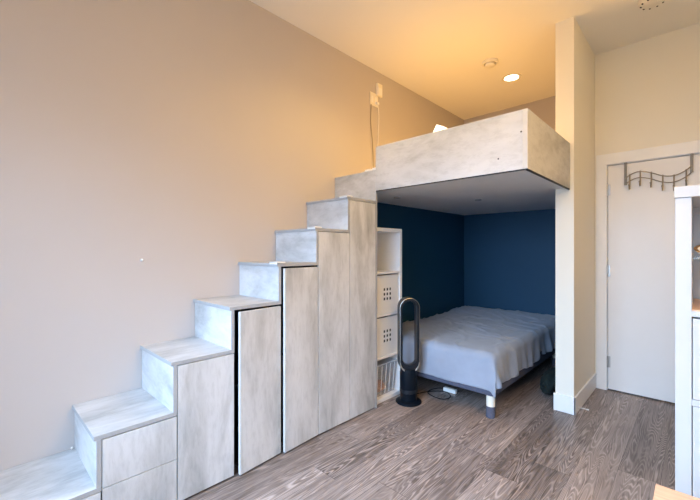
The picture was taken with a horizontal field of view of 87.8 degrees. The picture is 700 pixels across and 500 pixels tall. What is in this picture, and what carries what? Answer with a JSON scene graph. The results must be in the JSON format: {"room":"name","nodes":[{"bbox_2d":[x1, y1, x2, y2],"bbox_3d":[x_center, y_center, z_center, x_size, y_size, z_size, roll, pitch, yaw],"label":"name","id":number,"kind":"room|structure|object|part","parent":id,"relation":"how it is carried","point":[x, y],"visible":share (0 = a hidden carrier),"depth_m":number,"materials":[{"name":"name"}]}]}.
{"room":"studio apartment","nodes":[
{"label":"studio apartment","id":0,"kind":"room"},
{"bbox_2d":[0,0,463,470],"bbox_3d":[-0.371,-0.272,3.071,0.100,3.070,5.720,0,0,44],"label":"wall","id":1,"kind":"structure","parent":0,"point":[178,137],"depth_m":2.15,"materials":[{"name":"beige paint"}]},
{"bbox_2d":[370,91,378,107],"bbox_3d":[0.249,-1.507,3.620,0.034,0.130,0.120,0,0,44],"label":"wall outlet","id":2,"kind":"object","parent":1,"relation":"attached to","point":[373,98],"visible":1,"depth_m":3.62,"materials":[{"name":"beige plastic"}]},
{"bbox_2d":[370,104,373,167],"bbox_3d":[0.223,-1.053,3.599,0.021,0.784,0.046,0,0,44],"label":"hanging cord","id":3,"kind":"object","parent":2,"relation":"hanging from","point":[371,104],"visible":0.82,"depth_m":3.60,"materials":[{"name":"plastic"}]},
{"bbox_2d":[376,83,381,97],"bbox_3d":[0.296,-1.617,3.671,0.030,0.130,0.080,0,0,44],"label":"wall sensor","id":4,"kind":"object","parent":1,"relation":"attached to","point":[378,86],"visible":1,"depth_m":3.65,"materials":[{"name":"beige plastic"}]},
{"bbox_2d":[335,108,569,214],"bbox_3d":[1.305,-0.617,3.572,1.621,0.431,2.473,0,0,44],"label":"platform","id":5,"kind":"object","parent":1,"relation":"attached to","point":[515,161],"visible":0.96,"depth_m":2.62,"materials":[{"name":"wood"}]},
{"bbox_2d":[433,125,446,131],"bbox_3d":[0.709,-0.834,2.950,0.158,0.369,0.120,0,0,44],"label":"reading lamp","id":6,"kind":"object","parent":5,"relation":"on","point":[438,127],"visible":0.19,"depth_m":2.89,"materials":[{"name":"white"}]},
{"bbox_3d":[0.620,-0.657,2.538,1.121,0.351,0.028,0,0,44],"label":"panel","id":7,"kind":"part","parent":5,"relation":"part of","materials":[{"name":"wood"}]},
{"bbox_3d":[1.361,-0.657,2.481,0.028,0.351,0.971,0,0,44],"label":"panel","id":8,"kind":"part","parent":5,"relation":"part of","materials":[{"name":"wood"}]},
{"bbox_2d":[184,358,674,499],"bbox_3d":[0.838,1.323,1.912,3.450,0.120,5.720,0,0,44],"label":"floor","id":9,"kind":"structure","parent":0,"point":[620,448],"depth_m":2.26,"materials":[{"name":"brown wood"}]},
{"bbox_2d":[0,448,101,499],"bbox_3d":[-1.365,1.143,1.618,0.472,0.241,0.341,0,0,44],"label":"base cabinet","id":10,"kind":"object","parent":9,"relation":"on","point":[63,475],"visible":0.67,"depth_m":1.62,"materials":[{"name":"wood"}]},
{"bbox_3d":[-1.191,1.149,1.472,0.018,0.205,0.306,0,0,44],"label":"drawer","id":11,"kind":"part","parent":10,"relation":"part of","materials":[{"name":"wood"}]},
{"bbox_2d":[72,388,176,499],"bbox_3d":[-1.147,1.030,1.845,0.472,0.465,0.346,0,0,44],"label":"base cabinet","id":12,"kind":"object","parent":9,"relation":"on","point":[126,442],"visible":0.93,"depth_m":1.72,"materials":[{"name":"wood"}]},
{"bbox_3d":[-0.973,0.928,1.698,0.018,0.210,0.311,0,0,44],"label":"drawer","id":13,"kind":"part","parent":12,"relation":"part of","materials":[{"name":"wood"}]},
{"bbox_3d":[-0.973,1.144,1.698,0.018,0.214,0.311,0,0,44],"label":"drawer","id":14,"kind":"part","parent":12,"relation":"part of","materials":[{"name":"wood"}]},
{"bbox_2d":[140,336,233,499],"bbox_3d":[-0.931,0.906,2.071,0.472,0.714,0.337,0,0,44],"label":"base cabinet","id":15,"kind":"object","parent":9,"relation":"on","point":[193,377],"visible":0.88,"depth_m":1.92,"materials":[{"name":"wood"}]},
{"bbox_3d":[-0.757,0.912,1.924,0.018,0.678,0.302,0,0,44],"label":"door","id":16,"kind":"part","parent":15,"relation":"part of","materials":[{"name":"wood"}]},
{"bbox_2d":[193,295,280,474],"bbox_3d":[-0.706,0.787,2.287,0.498,0.952,0.344,0,0,44],"label":"base cabinet","id":17,"kind":"object","parent":9,"relation":"on","point":[254,336],"visible":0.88,"depth_m":2.14,"materials":[{"name":"wood"}]},
{"bbox_3d":[-0.526,0.797,2.146,0.018,0.908,0.292,0,0,39],"label":"door","id":18,"kind":"part","parent":17,"relation":"part of","materials":[{"name":"wood"}]},
{"bbox_2d":[238,261,317,452],"bbox_3d":[-0.493,0.671,2.513,0.493,1.184,0.335,0,0,44],"label":"base cabinet","id":19,"kind":"object","parent":9,"relation":"on","point":[258,279],"visible":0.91,"depth_m":2.35,"materials":[{"name":"wood"}]},
{"bbox_3d":[-0.316,0.681,2.369,0.018,1.141,0.290,0,0,40],"label":"door","id":20,"kind":"part","parent":19,"relation":"part of","materials":[{"name":"wood"}]},
{"bbox_2d":[275,228,349,433],"bbox_3d":[-0.288,0.554,2.741,0.472,1.417,0.337,0,0,44],"label":"cabinet","id":21,"kind":"object","parent":9,"relation":"on","point":[330,248],"visible":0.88,"depth_m":2.59,"materials":[{"name":"wood"}]},
{"bbox_3d":[-0.114,0.560,2.594,0.018,1.381,0.302,0,0,44],"label":"door","id":22,"kind":"part","parent":21,"relation":"part of","materials":[{"name":"wood"}]},
{"bbox_2d":[306,192,376,418],"bbox_3d":[-0.071,0.395,2.967,0.473,1.736,0.348,0,0,44],"label":"tall cabinet","id":23,"kind":"object","parent":9,"relation":"on","point":[356,215],"visible":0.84,"depth_m":2.80,"materials":[{"name":"wood"}]},
{"bbox_3d":[0.096,0.437,2.814,0.018,1.627,0.294,0,0,44],"label":"door","id":24,"kind":"part","parent":23,"relation":"part of","materials":[{"name":"wood"}]},
{"bbox_3d":[0.043,0.395,3.085,0.472,1.736,0.018,0,0,44],"label":"panel","id":25,"kind":"part","parent":23,"relation":"part of","materials":[{"name":"grey wood"}]},
{"bbox_2d":[377,227,401,403],"bbox_3d":[0.186,0.535,3.231,0.393,1.455,0.388,0,0,44],"label":"cube shelf","id":26,"kind":"object","parent":9,"relation":"on","point":[389,240],"visible":0.16,"depth_m":3.25,"materials":[{"name":"white laminate"}]},
{"bbox_2d":[377,315,396,357],"bbox_3d":[0.194,0.724,3.224,0.355,0.323,0.314,0,0,44],"label":"storage box","id":27,"kind":"object","parent":26,"relation":"on","point":[386,325],"visible":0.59,"depth_m":3.10,"materials":[{"name":"white plastic"}]},
{"bbox_2d":[377,357,396,394],"bbox_3d":[0.189,1.092,3.228,0.350,0.275,0.320,0,0,44],"label":"plastic bin","id":28,"kind":"object","parent":26,"relation":"in","point":[387,357],"visible":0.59,"depth_m":3.12,"materials":[{"name":"white"}]},
{"bbox_2d":[377,379,384,392],"bbox_3d":[0.217,1.172,3.168,0.152,0.105,0.195,0,0,44],"label":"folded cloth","id":29,"kind":"object","parent":28,"relation":"in","point":[379,389],"visible":0.27,"depth_m":3.12,"materials":[{"name":"fabric"}]},
{"bbox_3d":[0.189,0.542,3.228,0.381,0.018,0.326,0,0,44],"label":"shelf","id":30,"kind":"part","parent":26,"relation":"part of","materials":[{"name":"white laminate"}]},
{"bbox_3d":[0.189,0.897,3.228,0.381,0.018,0.326,0,0,44],"label":"shelf","id":31,"kind":"part","parent":26,"relation":"part of","materials":[{"name":"white laminate"}]},
{"bbox_2d":[377,274,398,314],"bbox_3d":[0.194,0.369,3.224,0.355,0.323,0.314,0,0,44],"label":"storage box","id":32,"kind":"object","parent":26,"relation":"in","point":[387,285],"visible":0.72,"depth_m":3.10,"materials":[{"name":"white plastic"}]},
{"bbox_3d":[0.186,-0.177,3.231,0.393,0.031,0.326,0,0,44],"label":"panel","id":33,"kind":"part","parent":26,"relation":"part of","materials":[{"name":"white laminate"}]},
{"bbox_3d":[0.189,0.187,3.228,0.381,0.018,0.326,0,0,44],"label":"shelf","id":34,"kind":"part","parent":26,"relation":"part of","materials":[{"name":"white laminate"}]},
{"bbox_3d":[0.186,1.247,3.231,0.393,0.031,0.326,0,0,44],"label":"panel","id":35,"kind":"part","parent":26,"relation":"part of","materials":[{"name":"white laminate"}]},
{"bbox_2d":[396,297,450,406],"bbox_3d":[0.640,0.825,3.117,0.554,0.873,0.223,0,0,-28],"label":"tower fan","id":36,"kind":"object","parent":9,"relation":"on","point":[408,397],"visible":1,"depth_m":3.00,"materials":[{"name":"black plastic"}]},
{"bbox_3d":[0.716,1.250,3.155,0.385,0.021,0.221,0,0,-29],"label":"power cord","id":37,"kind":"part","parent":36,"relation":"part of","materials":[{"name":"black plastic"}]},
{"bbox_2d":[443,386,456,393],"bbox_3d":[0.895,1.244,3.250,0.120,0.036,0.040,0,0,44],"label":"power strip","id":38,"kind":"object","parent":9,"relation":"on","point":[447,389],"visible":1,"depth_m":3.23,"materials":[{"name":"white plastic"}]},
{"bbox_2d":[417,348,554,418],"bbox_3d":[1.346,1.021,3.829,1.160,0.481,2.010,0,0,44],"label":"bed","id":39,"kind":"object","parent":9,"relation":"on","point":[490,401],"visible":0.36,"depth_m":2.92,"materials":[{"name":"fabric"}]},
{"bbox_2d":[402,306,554,398],"bbox_3d":[1.350,0.902,3.802,1.214,0.370,2.031,0,0,44],"label":"bedspread","id":40,"kind":"object","parent":39,"relation":"on","point":[474,346],"visible":0.86,"depth_m":3.19,"materials":[{"name":"grey fabric"}]},
{"bbox_3d":[1.346,1.027,3.829,1.160,0.128,2.010,0,0,44],"label":"frame","id":41,"kind":"part","parent":39,"relation":"part of","materials":[{"name":"fabric"}]},
{"bbox_3d":[1.068,1.134,2.761,0.064,0.082,0.064,0,0,44],"label":"leg","id":42,"kind":"part","parent":39,"relation":"part of","materials":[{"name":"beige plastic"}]},
{"bbox_2d":[539,367,554,394],"bbox_3d":[1.815,1.161,3.248,0.175,0.201,0.449,0,0,44],"label":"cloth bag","id":43,"kind":"object","parent":9,"relation":"on","point":[547,381],"visible":0.62,"depth_m":3.13,"materials":[{"name":"black fabric"}]},
{"bbox_2d":[653,484,699,499],"bbox_3d":[1.020,1.013,0.736,0.659,0.500,0.635,0,0,44],"label":"side table","id":44,"kind":"object","parent":9,"relation":"on","point":[660,492],"visible":1,"depth_m":1.13,"materials":[{"name":"brown wood"}]},
{"bbox_2d":[674,185,699,498],"bbox_3d":[1.838,0.497,1.409,0.855,1.531,0.542,0,0,44],"label":"cabinet","id":45,"kind":"object","parent":9,"relation":"on","point":[687,198],"visible":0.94,"depth_m":1.51,"materials":[{"name":"white paint"}]},
{"bbox_3d":[1.561,0.521,1.696,0.051,1.483,0.510,0,0,44],"label":"panel","id":46,"kind":"part","parent":45,"relation":"part of","materials":[{"name":"white paint"}]},
{"bbox_3d":[1.680,0.623,1.243,0.747,0.025,0.020,0,0,44],"label":"drawer rail","id":47,"kind":"part","parent":45,"relation":"part of","materials":[{"name":"white paint"}]},
{"bbox_2d":[692,298,699,311],"bbox_3d":[1.846,0.252,1.417,0.747,0.018,0.493,0,0,44],"label":"countertop","id":48,"kind":"structure","parent":45,"relation":"on","point":[696,302],"depth_m":1.61,"materials":[{"name":"brown wood"}]},
{"bbox_3d":[2.011,-0.201,1.589,0.747,0.036,0.017,0,0,44],"label":"header rail","id":49,"kind":"part","parent":45,"relation":"part of","materials":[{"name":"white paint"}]},
{"bbox_3d":[1.544,0.443,1.371,0.369,0.330,0.018,0,0,44],"label":"drawer","id":50,"kind":"part","parent":45,"relation":"part of","materials":[{"name":"white paint"}]},
{"bbox_3d":[1.544,0.920,1.371,0.369,0.565,0.018,0,0,44],"label":"door","id":51,"kind":"part","parent":45,"relation":"part of","materials":[{"name":"white paint"}]},
{"bbox_3d":[2.022,0.496,1.600,0.747,1.433,0.012,0,0,44],"label":"panel","id":52,"kind":"part","parent":45,"relation":"part of","materials":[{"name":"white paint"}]},
{"bbox_2d":[694,245,699,253],"bbox_3d":[1.493,-0.003,1.497,0.116,0.057,0.108,0,0,44],"label":"bowl","id":53,"kind":"object","parent":45,"relation":"on","point":[696,248],"visible":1,"depth_m":1.53,"materials":[{"name":"beige ceramic"}]},
{"bbox_2d":[249,0,699,119],"bbox_3d":[0.838,-1.857,1.912,3.450,0.100,5.720,0,0,44],"label":"ceiling","id":54,"kind":"structure","parent":0,"point":[436,50],"depth_m":3.03,"materials":[{"name":"paint"}]},
{"bbox_2d":[482,58,497,68],"bbox_3d":[1.340,-1.784,3.483,0.150,0.045,0.150,0,0,44],"label":"smoke detector","id":55,"kind":"object","parent":54,"relation":"attached to","point":[489,63],"visible":1,"depth_m":3.45,"materials":[{"name":"beige plastic"}]},
{"bbox_2d":[501,73,521,81],"bbox_3d":[1.685,-1.804,3.796,0.196,0.005,0.196,0,0,44],"label":"recessed light","id":56,"kind":"object","parent":54,"relation":"in","point":[512,77],"visible":1,"depth_m":3.79,"materials":[{"name":"beige plastic"}]},
{"bbox_2d":[638,0,664,9],"bbox_3d":[2.164,-1.784,2.601,0.170,0.044,0.170,0,0,44],"label":"smoke detector","id":57,"kind":"object","parent":54,"relation":"attached to","point":[643,4],"visible":1,"depth_m":2.60,"materials":[{"name":"beige plastic"}]},
{"bbox_2d":[464,96,554,357],"bbox_3d":[2.158,-0.272,4.539,1.520,3.070,0.100,0,0,44],"label":"wall","id":58,"kind":"structure","parent":0,"point":[509,257],"depth_m":4.58,"materials":[{"name":"blue paint"}]},
{"bbox_2d":[555,17,594,396],"bbox_3d":[2.234,-0.272,3.427,0.128,3.070,1.600,0,0,44],"label":"wall partition","id":59,"kind":"structure","parent":0,"point":[574,57],"depth_m":2.89,"materials":[{"name":"beige paint"}]},
{"bbox_2d":[553,373,595,414],"bbox_3d":[1.946,1.195,3.126,0.153,0.135,0.792,0,0,44],"label":"baseboard","id":60,"kind":"structure","parent":59,"relation":"attached to","point":[563,403],"depth_m":2.87,"materials":[{"name":"white paint"}]},
{"bbox_2d":[595,23,699,372],"bbox_3d":[2.879,-0.272,2.850,1.602,3.070,0.100,0,0,44],"label":"wall","id":61,"kind":"structure","parent":0,"point":[647,92],"depth_m":3.11,"materials":[{"name":"beige paint"}]},
{"bbox_2d":[596,140,699,389],"bbox_3d":[2.662,0.194,3.047,0.988,2.138,0.116,0,0,44],"label":"trim","id":62,"kind":"structure","parent":61,"relation":"attached to","point":[691,147],"depth_m":3.31,"materials":[{"name":"white paint"}]},
{"bbox_2d":[607,154,699,402],"bbox_3d":[2.625,0.242,3.019,0.824,2.018,0.092,0,0,44],"label":"door","id":63,"kind":"structure","parent":61,"relation":"in","point":[641,219],"depth_m":3.13,"materials":[{"name":"white paint"}]},
{"bbox_2d":[624,154,693,190],"bbox_3d":[2.577,-0.629,3.054,0.444,0.287,0.112,0,0,44],"label":"hook rack","id":64,"kind":"object","parent":63,"relation":"hanging from","point":[691,155],"visible":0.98,"depth_m":3.04,"materials":[{"name":"metal"}]},
{"bbox_3d":[2.571,-0.595,3.046,0.429,0.076,0.008,0,0,44],"label":"rail","id":65,"kind":"part","parent":64,"relation":"part of","materials":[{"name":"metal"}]},
{"bbox_3d":[2.571,-0.647,3.046,0.429,0.076,0.008,0,0,44],"label":"rail","id":66,"kind":"part","parent":64,"relation":"part of","materials":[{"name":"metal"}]}
]}

